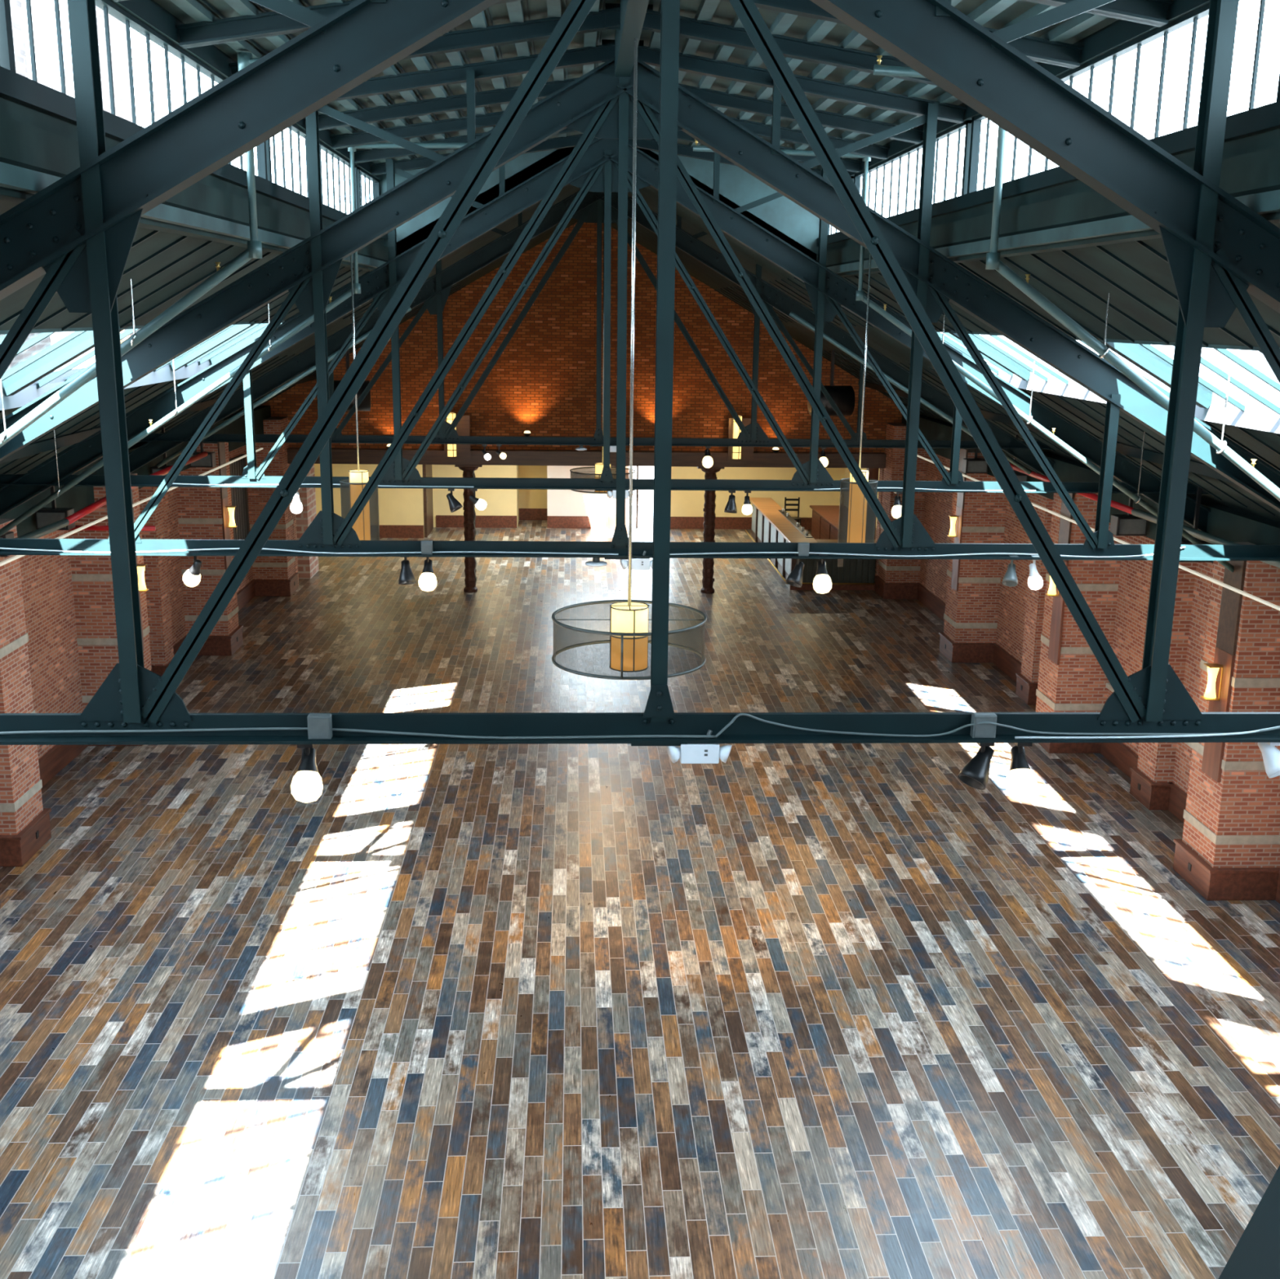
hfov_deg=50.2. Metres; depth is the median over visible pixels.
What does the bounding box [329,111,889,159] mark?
roof beam
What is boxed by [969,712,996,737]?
junction box
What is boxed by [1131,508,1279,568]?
conduit
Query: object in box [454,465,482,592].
column
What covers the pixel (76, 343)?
window
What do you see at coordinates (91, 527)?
pipe
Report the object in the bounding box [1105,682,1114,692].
trim
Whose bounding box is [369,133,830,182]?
roof beam
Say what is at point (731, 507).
spotlight
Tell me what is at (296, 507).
spotlight
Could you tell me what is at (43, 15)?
window
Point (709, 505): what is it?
column
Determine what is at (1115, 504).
pipe
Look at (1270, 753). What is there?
spotlight
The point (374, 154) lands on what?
roof beam
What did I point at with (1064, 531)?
wall sconce
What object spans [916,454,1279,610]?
pipe
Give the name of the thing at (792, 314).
pipe
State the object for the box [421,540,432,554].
junction box
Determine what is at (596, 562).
ceiling detector
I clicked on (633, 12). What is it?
ridge beam
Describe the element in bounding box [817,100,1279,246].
trim
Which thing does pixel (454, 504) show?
spotlight
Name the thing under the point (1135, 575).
wall
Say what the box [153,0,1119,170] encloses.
ceiling
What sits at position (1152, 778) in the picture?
brick pilaster
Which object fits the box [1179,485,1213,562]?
light
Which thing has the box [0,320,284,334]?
trim
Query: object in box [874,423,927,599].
brick pilaster
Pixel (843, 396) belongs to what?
speaker
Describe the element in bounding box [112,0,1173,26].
roof beam
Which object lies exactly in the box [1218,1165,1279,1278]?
brace
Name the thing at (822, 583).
spotlight
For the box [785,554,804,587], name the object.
spotlight
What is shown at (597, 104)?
roof truss
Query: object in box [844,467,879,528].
wall
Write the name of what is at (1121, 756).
baseboard
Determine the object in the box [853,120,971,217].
window
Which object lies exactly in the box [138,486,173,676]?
brick pilaster
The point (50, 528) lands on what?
conduit
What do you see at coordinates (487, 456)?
spotlight
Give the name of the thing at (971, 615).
brick pilaster
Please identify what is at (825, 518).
counter
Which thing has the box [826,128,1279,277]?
wall
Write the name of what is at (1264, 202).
trim
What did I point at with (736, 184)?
wall
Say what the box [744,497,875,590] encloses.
bar counter
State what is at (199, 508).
brick pilaster
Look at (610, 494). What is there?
emergency light
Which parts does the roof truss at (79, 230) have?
gusset plate, post, gusset plate, gusset plate, king post, gusset plate, post, gusset plate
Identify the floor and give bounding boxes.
[0,511,1279,1278]
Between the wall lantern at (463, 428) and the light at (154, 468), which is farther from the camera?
the wall lantern at (463, 428)
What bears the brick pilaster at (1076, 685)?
on the floor
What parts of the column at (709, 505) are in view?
cap plate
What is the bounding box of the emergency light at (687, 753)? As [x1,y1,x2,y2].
[666,729,732,764]
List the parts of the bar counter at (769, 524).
panel, panel, panel, panel, panel, panel, foot rail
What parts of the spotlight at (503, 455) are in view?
bulb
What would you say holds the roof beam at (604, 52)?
attached to the ceiling at (998, 15)
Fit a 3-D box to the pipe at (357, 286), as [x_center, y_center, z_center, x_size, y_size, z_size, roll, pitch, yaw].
[-4.157,-2.764,13.670,6.117,4.415,0.094,0,14,-3]
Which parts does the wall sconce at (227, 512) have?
lamp glass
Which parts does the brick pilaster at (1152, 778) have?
board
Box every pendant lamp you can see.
[339,254,379,540]
[551,38,706,679]
[569,231,635,493]
[837,253,878,542]
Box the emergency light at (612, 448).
[609,445,616,452]
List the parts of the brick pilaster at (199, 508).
board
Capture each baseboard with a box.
[38,580,255,786]
[379,524,423,537]
[435,508,812,529]
[916,583,1279,903]
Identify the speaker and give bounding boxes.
[35,485,75,530]
[333,349,370,411]
[807,350,854,415]
[962,448,987,473]
[1109,497,1147,536]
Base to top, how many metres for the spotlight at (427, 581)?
0.318 m
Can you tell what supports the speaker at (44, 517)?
hanging from the ceiling at (1144, 302)
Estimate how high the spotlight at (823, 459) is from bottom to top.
0.313 m
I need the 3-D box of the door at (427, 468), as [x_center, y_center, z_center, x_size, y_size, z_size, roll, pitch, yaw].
[-6.066,-4.396,39.159,0.100,2.700,1.750,0,14,-3]
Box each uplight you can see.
[523,431,531,436]
[772,447,779,453]
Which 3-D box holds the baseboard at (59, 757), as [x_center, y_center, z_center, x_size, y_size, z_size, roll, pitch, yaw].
[-7.747,3.079,12.920,0.060,0.370,36.150,0,14,-3]
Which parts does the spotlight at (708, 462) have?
bulb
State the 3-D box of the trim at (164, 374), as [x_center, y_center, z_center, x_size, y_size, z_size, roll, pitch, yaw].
[-4.826,-1.030,6.976,0.050,0.250,20.250,0,14,-3]
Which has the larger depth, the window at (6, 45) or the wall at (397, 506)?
the wall at (397, 506)
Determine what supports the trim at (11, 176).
attached to the wall at (8, 108)
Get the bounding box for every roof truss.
[0,0,1279,746]
[0,57,1279,560]
[0,137,1210,533]
[128,190,1054,475]
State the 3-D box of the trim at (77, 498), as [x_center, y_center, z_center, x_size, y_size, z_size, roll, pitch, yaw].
[-7.550,-0.569,12.489,0.400,0.630,37.000,0,14,-3]
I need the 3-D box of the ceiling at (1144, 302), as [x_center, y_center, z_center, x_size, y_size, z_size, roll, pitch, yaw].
[-0.227,-2.753,12.268,16.200,4.806,37.700,0,14,-3]
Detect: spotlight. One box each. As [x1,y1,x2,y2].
[182,551,202,586]
[289,488,302,514]
[290,744,323,803]
[398,553,415,585]
[417,556,436,591]
[446,488,462,512]
[468,488,487,510]
[481,444,491,460]
[495,444,506,459]
[702,446,713,467]
[724,490,737,513]
[741,490,752,515]
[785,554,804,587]
[813,554,831,594]
[819,447,828,466]
[891,492,902,518]
[957,742,994,790]
[1001,555,1018,586]
[1005,742,1036,799]
[1027,555,1043,590]
[1257,742,1279,778]
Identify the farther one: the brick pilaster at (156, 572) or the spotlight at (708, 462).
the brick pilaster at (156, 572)
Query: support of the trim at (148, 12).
attached to the wall at (736, 184)
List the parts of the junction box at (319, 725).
plate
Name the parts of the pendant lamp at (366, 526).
shade frame, rod, lamp shade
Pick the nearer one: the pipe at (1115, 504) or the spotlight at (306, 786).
the spotlight at (306, 786)
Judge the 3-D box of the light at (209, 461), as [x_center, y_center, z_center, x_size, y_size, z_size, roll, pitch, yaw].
[-7.650,-3.448,23.831,0.400,0.871,0.255,0,14,-3]
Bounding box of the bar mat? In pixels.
[778,510,813,537]
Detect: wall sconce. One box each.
[129,472,149,649]
[217,442,237,571]
[946,448,968,591]
[1044,493,1074,665]
[1200,560,1246,782]
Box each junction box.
[306,713,332,739]
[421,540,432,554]
[797,542,809,555]
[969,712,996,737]
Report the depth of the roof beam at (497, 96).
11.71 m
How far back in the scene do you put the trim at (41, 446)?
15.41 m
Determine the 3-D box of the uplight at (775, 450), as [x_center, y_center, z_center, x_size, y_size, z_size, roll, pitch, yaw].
[3.065,-4.301,30.982,0.178,0.130,0.339,0,14,-3]
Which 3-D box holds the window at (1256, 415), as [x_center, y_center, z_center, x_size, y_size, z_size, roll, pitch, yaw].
[4.862,-1.015,7.450,0.050,0.250,20.250,0,14,-3]
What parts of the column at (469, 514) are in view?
cap plate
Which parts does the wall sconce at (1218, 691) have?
lamp glass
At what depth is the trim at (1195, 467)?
15.74 m
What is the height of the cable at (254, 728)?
0.044 m
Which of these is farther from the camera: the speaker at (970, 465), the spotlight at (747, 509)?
the speaker at (970, 465)
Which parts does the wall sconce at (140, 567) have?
lamp glass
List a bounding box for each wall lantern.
[444,412,470,458]
[727,415,753,460]
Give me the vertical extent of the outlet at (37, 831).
0.080 m
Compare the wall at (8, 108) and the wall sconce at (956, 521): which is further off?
the wall sconce at (956, 521)
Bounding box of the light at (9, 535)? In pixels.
[0,531,13,556]
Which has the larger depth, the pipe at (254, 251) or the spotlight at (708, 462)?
the spotlight at (708, 462)
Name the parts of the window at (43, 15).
rendered panel, pane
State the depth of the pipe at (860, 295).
14.06 m
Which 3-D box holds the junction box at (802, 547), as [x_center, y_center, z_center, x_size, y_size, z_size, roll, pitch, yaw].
[1.350,-0.744,11.286,0.090,0.115,0.055,0,14,-3]
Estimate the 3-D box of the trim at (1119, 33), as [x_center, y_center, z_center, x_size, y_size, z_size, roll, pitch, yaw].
[2.855,-2.864,5.363,0.140,0.170,23.250,0,14,-3]
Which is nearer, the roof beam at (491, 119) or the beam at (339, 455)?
the roof beam at (491, 119)
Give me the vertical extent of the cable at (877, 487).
0.037 m
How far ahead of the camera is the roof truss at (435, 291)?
20.54 m
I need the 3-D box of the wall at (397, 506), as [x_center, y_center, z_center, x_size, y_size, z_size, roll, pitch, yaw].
[-7.839,-4.737,39.197,3.420,3.300,2.250,0,14,-3]
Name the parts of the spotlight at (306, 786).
bulb, stem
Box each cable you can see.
[0,547,617,555]
[0,727,715,739]
[160,482,474,487]
[670,546,1185,557]
[714,713,1279,737]
[813,487,1035,491]
[1014,725,1279,738]
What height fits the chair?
1.050 m
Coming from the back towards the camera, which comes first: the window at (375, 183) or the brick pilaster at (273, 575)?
the brick pilaster at (273, 575)
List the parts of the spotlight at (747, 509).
bulb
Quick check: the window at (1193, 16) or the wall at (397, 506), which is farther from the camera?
the wall at (397, 506)
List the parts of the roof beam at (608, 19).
splice plate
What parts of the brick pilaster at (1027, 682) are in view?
board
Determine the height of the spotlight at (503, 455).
0.232 m
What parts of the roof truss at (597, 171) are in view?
post, gusset plate, gusset plate, post, gusset plate, gusset plate, king post, apex plate, gusset plate, post, gusset plate, gusset plate, post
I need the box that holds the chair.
[784,497,800,525]
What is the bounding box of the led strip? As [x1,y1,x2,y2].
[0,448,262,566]
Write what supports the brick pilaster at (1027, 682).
attached to the wall at (1135, 575)
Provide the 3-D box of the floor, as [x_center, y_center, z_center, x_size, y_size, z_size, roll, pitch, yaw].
[-0.604,1.808,19.834,16.000,0.200,50.500,0,14,-3]
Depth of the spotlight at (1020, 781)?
6.46 m
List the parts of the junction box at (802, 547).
plate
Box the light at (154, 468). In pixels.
[151,426,181,475]
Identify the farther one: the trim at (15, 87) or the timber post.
the timber post
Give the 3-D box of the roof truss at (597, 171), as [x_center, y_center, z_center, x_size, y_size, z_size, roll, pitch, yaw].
[-0.354,-3.311,15.330,14.825,4.455,0.200,0,14,-3]
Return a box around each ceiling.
[0,115,1279,522]
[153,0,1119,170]
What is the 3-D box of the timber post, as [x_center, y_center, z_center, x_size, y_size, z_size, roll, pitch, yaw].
[5.520,-3.008,32.740,0.240,3.300,0.240,0,14,-3]
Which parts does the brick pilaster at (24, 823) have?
board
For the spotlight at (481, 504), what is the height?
0.260 m
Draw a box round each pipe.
[0,52,262,447]
[0,142,467,536]
[56,524,155,531]
[63,496,106,525]
[131,451,208,489]
[155,306,411,467]
[693,138,1234,572]
[789,311,1031,475]
[872,55,1279,501]
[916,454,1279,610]
[1008,462,1133,514]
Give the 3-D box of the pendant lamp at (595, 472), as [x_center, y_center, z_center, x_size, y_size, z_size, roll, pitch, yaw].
[-0.618,-4.980,23.194,1.143,4.969,1.143,3,14,11]
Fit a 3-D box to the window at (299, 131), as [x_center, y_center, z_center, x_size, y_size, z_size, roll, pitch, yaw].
[-2.974,-4.296,12.612,0.060,0.600,4.450,0,14,-3]
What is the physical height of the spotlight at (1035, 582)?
0.293 m
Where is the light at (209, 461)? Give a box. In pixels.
[189,442,216,467]
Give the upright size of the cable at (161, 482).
0.037 m
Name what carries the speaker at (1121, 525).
hanging from the ceiling at (1144, 302)
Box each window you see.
[0,0,139,372]
[0,0,267,179]
[0,325,127,396]
[10,320,257,395]
[175,320,283,370]
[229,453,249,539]
[266,124,358,213]
[356,166,379,208]
[606,466,638,528]
[827,176,853,235]
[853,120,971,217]
[937,329,1024,380]
[946,329,1203,408]
[967,0,1279,193]
[1096,337,1279,415]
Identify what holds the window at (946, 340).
attached to the ceiling at (1144, 302)
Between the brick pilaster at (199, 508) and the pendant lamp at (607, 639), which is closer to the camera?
the pendant lamp at (607, 639)
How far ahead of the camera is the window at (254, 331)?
16.24 m
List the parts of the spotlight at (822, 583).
bulb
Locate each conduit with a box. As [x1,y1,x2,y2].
[14,518,69,538]
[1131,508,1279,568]
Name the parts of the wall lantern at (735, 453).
shade frame, lamp shade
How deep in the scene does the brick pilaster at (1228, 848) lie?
15.06 m
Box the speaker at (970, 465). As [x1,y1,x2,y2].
[962,448,987,473]
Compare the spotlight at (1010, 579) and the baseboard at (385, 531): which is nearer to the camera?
the spotlight at (1010, 579)
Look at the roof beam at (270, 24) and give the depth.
7.96 m
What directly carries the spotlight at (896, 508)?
attached to the roof truss at (597, 171)
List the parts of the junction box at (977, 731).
plate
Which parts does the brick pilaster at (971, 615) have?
board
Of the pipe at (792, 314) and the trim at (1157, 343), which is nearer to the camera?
the trim at (1157, 343)
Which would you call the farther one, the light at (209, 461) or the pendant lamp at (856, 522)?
the light at (209, 461)
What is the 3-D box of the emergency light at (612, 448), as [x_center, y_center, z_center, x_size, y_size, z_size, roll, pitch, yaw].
[-0.375,-2.935,20.840,0.307,0.156,0.092,0,14,-3]
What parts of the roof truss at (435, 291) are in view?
post, gusset plate, post, gusset plate, gusset plate, king post, apex plate, gusset plate, post, gusset plate, gusset plate, post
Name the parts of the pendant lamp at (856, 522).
shade frame, lamp shade, rod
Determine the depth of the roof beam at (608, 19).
9.20 m
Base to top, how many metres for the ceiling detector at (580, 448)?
0.085 m
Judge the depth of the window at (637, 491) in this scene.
40.68 m
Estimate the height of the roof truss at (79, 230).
4.455 m
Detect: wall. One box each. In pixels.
[0,97,383,271]
[19,444,253,759]
[261,222,902,589]
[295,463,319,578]
[314,463,424,537]
[379,146,819,262]
[431,464,844,527]
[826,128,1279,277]
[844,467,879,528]
[919,453,1213,793]
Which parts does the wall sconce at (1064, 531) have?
lamp glass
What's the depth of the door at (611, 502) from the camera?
40.20 m
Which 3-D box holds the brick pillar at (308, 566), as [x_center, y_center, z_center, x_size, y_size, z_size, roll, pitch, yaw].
[-7.994,-3.178,32.691,0.280,3.300,1.100,0,14,-3]
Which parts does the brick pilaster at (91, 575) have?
board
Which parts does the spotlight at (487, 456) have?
bulb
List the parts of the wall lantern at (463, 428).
lamp shade, shade frame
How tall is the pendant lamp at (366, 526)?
2.976 m
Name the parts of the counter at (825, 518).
cabinet door, cabinet door, cabinet door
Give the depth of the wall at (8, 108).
7.90 m
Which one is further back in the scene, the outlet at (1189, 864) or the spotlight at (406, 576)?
the outlet at (1189, 864)
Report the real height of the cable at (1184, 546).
0.093 m
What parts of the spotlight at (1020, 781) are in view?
stem, bulb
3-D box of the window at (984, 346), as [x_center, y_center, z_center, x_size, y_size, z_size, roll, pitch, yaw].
[4.087,-2.758,13.331,1.020,0.668,4.580,0,14,-3]
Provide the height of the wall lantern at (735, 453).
1.017 m
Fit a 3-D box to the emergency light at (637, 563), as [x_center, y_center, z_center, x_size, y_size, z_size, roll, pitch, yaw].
[-0.008,-0.650,11.213,0.307,0.156,0.092,0,14,-3]
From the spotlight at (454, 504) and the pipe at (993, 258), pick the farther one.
the spotlight at (454, 504)
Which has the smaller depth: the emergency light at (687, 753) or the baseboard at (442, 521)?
the emergency light at (687, 753)
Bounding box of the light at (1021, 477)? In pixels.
[1013,435,1027,481]
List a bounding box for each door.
[422,464,433,537]
[608,466,629,535]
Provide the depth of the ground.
49.19 m
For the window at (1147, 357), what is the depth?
10.57 m
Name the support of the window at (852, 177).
in the wall at (1270, 139)
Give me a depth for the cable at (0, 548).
11.07 m
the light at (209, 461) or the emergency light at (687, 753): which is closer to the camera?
the emergency light at (687, 753)
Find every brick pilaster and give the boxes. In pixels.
[0,518,51,866]
[67,473,151,746]
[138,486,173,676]
[176,442,243,655]
[245,417,298,596]
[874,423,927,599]
[938,448,1006,662]
[1015,493,1053,705]
[1030,493,1122,753]
[1129,561,1196,810]
[1173,542,1279,900]
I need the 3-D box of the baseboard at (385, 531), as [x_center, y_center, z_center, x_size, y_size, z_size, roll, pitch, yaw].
[-7.754,-3.042,38.435,3.320,0.360,0.030,0,14,-3]
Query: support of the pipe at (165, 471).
attached to the ceiling at (1144, 302)
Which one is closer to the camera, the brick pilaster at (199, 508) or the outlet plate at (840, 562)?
the brick pilaster at (199, 508)
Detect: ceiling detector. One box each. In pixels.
[575,445,586,450]
[585,557,607,566]
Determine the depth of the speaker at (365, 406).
26.82 m
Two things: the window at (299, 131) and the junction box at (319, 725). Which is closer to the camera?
the junction box at (319, 725)
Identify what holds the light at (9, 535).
hanging from the ceiling at (1144, 302)
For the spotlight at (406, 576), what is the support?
attached to the roof truss at (597, 104)
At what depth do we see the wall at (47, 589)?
18.93 m
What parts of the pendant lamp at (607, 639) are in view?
shade frame, lamp shade, rod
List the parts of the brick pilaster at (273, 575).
board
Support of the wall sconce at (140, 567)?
attached to the brick pilaster at (91, 575)
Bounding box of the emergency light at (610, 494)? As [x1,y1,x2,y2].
[607,489,633,498]
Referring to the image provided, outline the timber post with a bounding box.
[866,467,879,539]
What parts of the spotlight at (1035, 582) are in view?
bulb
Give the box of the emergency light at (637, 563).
[620,551,652,569]
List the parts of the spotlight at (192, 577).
bulb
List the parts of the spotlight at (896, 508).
bulb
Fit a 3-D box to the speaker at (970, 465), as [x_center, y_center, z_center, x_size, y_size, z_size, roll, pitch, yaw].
[6.034,-3.426,24.501,0.400,0.871,0.255,0,14,-3]
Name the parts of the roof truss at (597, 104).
gusset plate, gusset plate, post, gusset plate, gusset plate, king post, apex plate, gusset plate, post, gusset plate, gusset plate, post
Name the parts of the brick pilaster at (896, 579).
board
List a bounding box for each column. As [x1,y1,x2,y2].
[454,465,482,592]
[697,466,724,593]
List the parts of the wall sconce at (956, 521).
lamp glass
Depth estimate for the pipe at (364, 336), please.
18.04 m
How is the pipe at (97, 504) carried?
attached to the conduit at (50, 528)
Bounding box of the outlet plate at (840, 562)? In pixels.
[837,559,843,567]
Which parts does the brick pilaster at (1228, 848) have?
board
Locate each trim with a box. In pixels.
[0,66,387,239]
[0,161,386,267]
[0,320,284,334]
[0,354,210,410]
[0,373,316,463]
[0,405,271,537]
[95,0,382,181]
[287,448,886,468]
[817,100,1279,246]
[826,189,1279,273]
[848,0,1209,176]
[857,380,1233,483]
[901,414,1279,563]
[935,329,1279,351]
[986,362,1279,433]
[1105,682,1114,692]
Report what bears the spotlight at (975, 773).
attached to the roof truss at (79, 230)
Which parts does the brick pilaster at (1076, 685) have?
board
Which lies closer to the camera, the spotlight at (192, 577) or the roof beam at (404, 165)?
the spotlight at (192, 577)
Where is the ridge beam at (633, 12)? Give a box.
[614,0,648,76]
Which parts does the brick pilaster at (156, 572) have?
board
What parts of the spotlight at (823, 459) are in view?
bulb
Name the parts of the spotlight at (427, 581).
bulb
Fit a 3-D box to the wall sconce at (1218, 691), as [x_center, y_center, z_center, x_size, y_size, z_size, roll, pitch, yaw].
[6.276,0.260,14.884,0.205,2.600,0.400,0,14,-3]
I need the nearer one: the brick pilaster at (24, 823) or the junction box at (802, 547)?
the junction box at (802, 547)
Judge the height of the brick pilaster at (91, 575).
3.900 m
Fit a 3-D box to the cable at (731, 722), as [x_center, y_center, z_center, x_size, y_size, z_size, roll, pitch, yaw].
[1.750,0.404,6.421,2.815,0.113,0.054,0,14,-3]
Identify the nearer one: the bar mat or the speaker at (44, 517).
the speaker at (44, 517)
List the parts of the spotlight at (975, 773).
stem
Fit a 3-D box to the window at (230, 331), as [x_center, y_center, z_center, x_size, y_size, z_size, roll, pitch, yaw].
[-4.623,-2.772,12.904,1.020,0.668,4.580,0,14,-3]
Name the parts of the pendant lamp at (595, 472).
lamp shade, rod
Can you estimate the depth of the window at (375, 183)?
15.50 m
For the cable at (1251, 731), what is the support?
on the roof truss at (79, 230)
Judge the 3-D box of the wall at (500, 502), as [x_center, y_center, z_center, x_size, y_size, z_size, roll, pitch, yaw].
[0.060,-5.127,41.262,12.600,3.300,1.800,0,14,-3]
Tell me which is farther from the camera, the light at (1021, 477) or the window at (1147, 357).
the light at (1021, 477)
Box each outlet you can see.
[35,830,39,839]
[1187,862,1191,871]
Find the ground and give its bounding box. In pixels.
[628,466,653,511]
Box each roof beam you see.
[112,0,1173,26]
[175,0,1084,68]
[228,3,937,85]
[303,77,923,143]
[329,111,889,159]
[333,39,966,123]
[354,128,862,173]
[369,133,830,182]
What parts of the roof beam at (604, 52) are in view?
splice plate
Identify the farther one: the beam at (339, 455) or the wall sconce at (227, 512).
the beam at (339, 455)
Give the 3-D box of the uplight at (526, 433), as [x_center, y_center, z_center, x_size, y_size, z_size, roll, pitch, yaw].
[-2.524,-4.621,30.633,0.178,0.130,0.339,0,14,-3]
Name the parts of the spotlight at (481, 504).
bulb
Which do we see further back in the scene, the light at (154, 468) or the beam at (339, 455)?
the beam at (339, 455)
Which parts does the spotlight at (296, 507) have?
bulb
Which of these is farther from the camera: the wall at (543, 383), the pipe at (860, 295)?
the wall at (543, 383)

